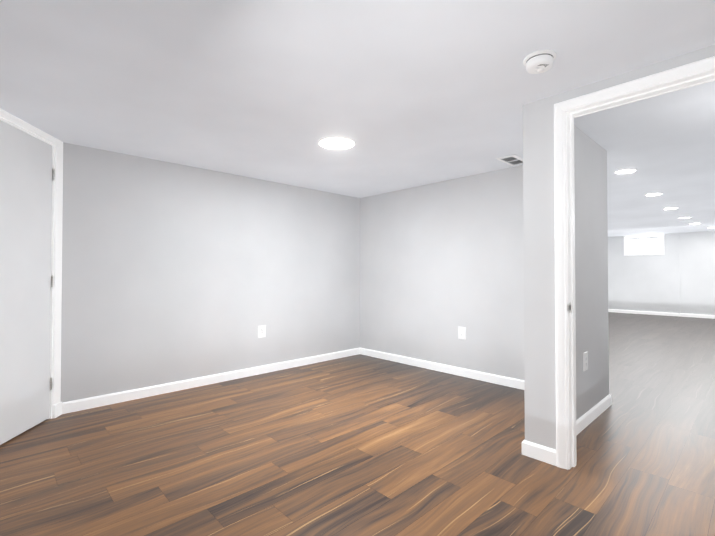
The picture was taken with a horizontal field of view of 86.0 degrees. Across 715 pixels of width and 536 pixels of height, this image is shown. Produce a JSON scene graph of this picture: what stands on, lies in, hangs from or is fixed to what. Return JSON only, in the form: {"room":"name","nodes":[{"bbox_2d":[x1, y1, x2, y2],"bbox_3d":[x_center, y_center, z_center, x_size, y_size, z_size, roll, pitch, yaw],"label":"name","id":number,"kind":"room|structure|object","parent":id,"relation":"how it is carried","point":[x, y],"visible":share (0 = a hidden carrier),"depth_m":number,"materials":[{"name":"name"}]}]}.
{"room":"empty basement room","nodes":[
{"label":"empty basement room","id":0,"kind":"room"},
{"bbox_2d":[60,142,359,402],"bbox_3d":[1.667,0.132,7.069,14.200,2.180,0.200,1,-1,-44],"label":"wall","id":1,"kind":"structure","parent":0,"point":[173,272],"depth_m":3.78,"materials":[{"name":"paint"}]},
{"bbox_2d":[62,348,357,413],"bbox_3d":[-1.166,1.138,4.205,3.335,0.088,0.014,1,-1,-44],"label":"baseboard","id":2,"kind":"structure","parent":1,"relation":"attached to","point":[97,401],"depth_m":3.75,"materials":[{"name":"paint"}]},
{"bbox_2d":[258,325,265,337],"bbox_3d":[-1.072,0.713,4.305,0.098,0.136,0.007,1,-1,-44],"label":"outlet","id":3,"kind":"object","parent":1,"relation":"attached to","point":[262,331],"visible":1,"depth_m":4.30,"materials":[{"name":"white plastic"}]},
{"bbox_2d":[0,312,714,535],"bbox_3d":[3.462,1.246,5.172,14.200,0.100,5.400,1,-1,-44],"label":"floor","id":4,"kind":"structure","parent":0,"point":[359,445],"depth_m":2.33,"materials":[{"name":"laminate"}]},
{"bbox_2d":[0,0,714,236],"bbox_3d":[3.462,-1.034,5.203,14.200,0.100,5.400,1,-1,-44],"label":"ceiling","id":5,"kind":"structure","parent":0,"point":[404,94],"depth_m":2.17,"materials":[{"name":"paint"}]},
{"bbox_2d":[318,136,355,149],"bbox_3d":[-0.167,-1.009,3.110,0.308,0.008,0.308,1,-1,-44],"label":"recessed light","id":6,"kind":"object","parent":5,"relation":"in","point":[336,142],"visible":0.98,"depth_m":3.09,"materials":[{"name":"white plastic"}]},
{"bbox_2d":[496,154,522,165],"bbox_3d":[1.453,-1.002,3.584,0.340,0.009,0.170,1,-1,-44],"label":"ceiling vent","id":7,"kind":"object","parent":5,"relation":"in","point":[512,160],"visible":0.83,"depth_m":3.56,"materials":[{"name":"white plastic"}]},
{"bbox_2d":[523,49,555,73],"bbox_3d":[0.893,-1.000,1.882,0.148,0.062,0.148,1,-1,-44],"label":"smoke detector","id":8,"kind":"object","parent":5,"relation":"attached to","point":[538,61],"visible":1,"depth_m":1.84,"materials":[{"name":"white plastic"}]},
{"bbox_2d":[614,168,636,173],"bbox_3d":[2.767,-0.998,3.960,0.194,0.008,0.194,1,-1,-44],"label":"recessed light","id":9,"kind":"object","parent":5,"relation":"in","point":[625,171],"visible":1,"depth_m":3.96,"materials":[{"name":"white plastic"}]},
{"bbox_2d":[645,193,662,195],"bbox_3d":[3.955,-0.982,5.120,0.194,0.008,0.194,1,-1,-44],"label":"recessed light","id":10,"kind":"object","parent":5,"relation":"in","point":[652,194],"visible":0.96,"depth_m":5.11,"materials":[{"name":"white plastic"}]},
{"bbox_2d":[360,165,523,379],"bbox_3d":[1.055,0.094,4.379,0.100,2.180,2.848,1,-1,-44],"label":"wall","id":11,"kind":"structure","parent":0,"point":[441,262],"depth_m":4.33,"materials":[{"name":"paint"}]},
{"bbox_2d":[358,348,523,389],"bbox_3d":[1.020,1.140,4.318,0.014,0.088,2.828,1,-1,-44],"label":"baseboard","id":12,"kind":"structure","parent":11,"relation":"attached to","point":[487,377],"depth_m":4.31,"materials":[{"name":"paint"}]},
{"bbox_2d":[458,326,465,339],"bbox_3d":[1.143,0.712,4.200,0.007,0.136,0.098,1,-1,-44],"label":"outlet","id":13,"kind":"object","parent":11,"relation":"attached to","point":[461,332],"visible":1,"depth_m":4.20,"materials":[{"name":"white plastic"}]},
{"bbox_2d":[523,99,608,445],"bbox_3d":[1.597,0.073,2.847,1.430,2.180,0.117,1,-1,-44],"label":"wall","id":14,"kind":"structure","parent":0,"point":[591,259],"depth_m":2.77,"materials":[{"name":"paint"}]},
{"bbox_2d":[522,440,541,456],"bbox_3d":[1.501,1.119,2.832,1.320,0.088,0.014,1,-1,-44],"label":"baseboard","id":15,"kind":"structure","parent":14,"relation":"attached to","point":[528,448],"depth_m":2.35,"materials":[{"name":"paint"}]},
{"bbox_2d":[546,394,611,460],"bbox_3d":[1.684,1.119,2.825,1.306,0.088,0.014,1,-1,-44],"label":"baseboard","id":16,"kind":"structure","parent":14,"relation":"attached to","point":[599,408],"depth_m":2.84,"materials":[{"name":"paint"}]},
{"bbox_2d":[583,351,587,371],"bbox_3d":[1.694,0.693,2.845,0.098,0.136,0.007,1,-1,-44],"label":"outlet","id":17,"kind":"object","parent":14,"relation":"attached to","point":[585,361],"visible":1,"depth_m":2.83,"materials":[{"name":"white plastic"}]},
{"bbox_2d":[542,45,714,469],"bbox_3d":[1.865,0.056,1.617,0.120,2.180,2.035,1,-1,-44],"label":"door frame","id":18,"kind":"structure","parent":0,"point":[548,103],"depth_m":2.28,"materials":[{"name":"paint"}]},
{"bbox_2d":[567,302,570,312],"bbox_3d":[1.224,0.230,2.226,0.043,0.060,0.017,1,-1,-44],"label":"strike plate","id":19,"kind":"object","parent":18,"relation":"attached to","point":[569,307],"visible":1,"depth_m":2.21,"materials":[{"name":"silver metal"}]},
{"bbox_2d":[608,231,714,314],"bbox_3d":[8.523,0.172,10.014,0.212,2.180,5.400,1,-1,-44],"label":"wall","id":20,"kind":"structure","parent":0,"point":[642,282],"depth_m":10.16,"materials":[{"name":"paint"}]},
{"bbox_2d":[624,234,663,255],"bbox_3d":[7.868,-0.635,10.554,0.030,0.560,0.900,1,-1,-44],"label":"basement window","id":21,"kind":"structure","parent":20,"relation":"in","point":[651,244],"depth_m":10.54,"materials":[{"name":"glass"}]},
{"bbox_2d":[608,309,714,318],"bbox_3d":[8.450,1.217,9.930,0.014,0.088,5.000,1,-1,-44],"label":"baseboard","id":22,"kind":"structure","parent":20,"relation":"attached to","point":[609,310],"depth_m":10.23,"materials":[{"name":"paint"}]},
{"bbox_3d":[-2.325,0.064,2.173,1.465,2.180,1.920,1,-1,-44],"label":"wall","id":23,"kind":"structure","parent":0,"visible":0},
{"bbox_2d":[0,120,52,444],"bbox_3d":[-2.339,0.096,2.564,0.037,2.103,0.810,0,-1,-7],"label":"closet door","id":24,"kind":"structure","parent":23,"relation":"in","point":[25,228],"depth_m":2.69,"materials":[{"name":"paint"}]},
{"bbox_2d":[0,109,62,418],"bbox_3d":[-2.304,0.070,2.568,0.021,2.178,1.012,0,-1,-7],"label":"door frame","id":25,"kind":"structure","parent":23,"relation":"attached to","point":[57,300],"depth_m":3.00,"materials":[{"name":"paint"}]}
]}

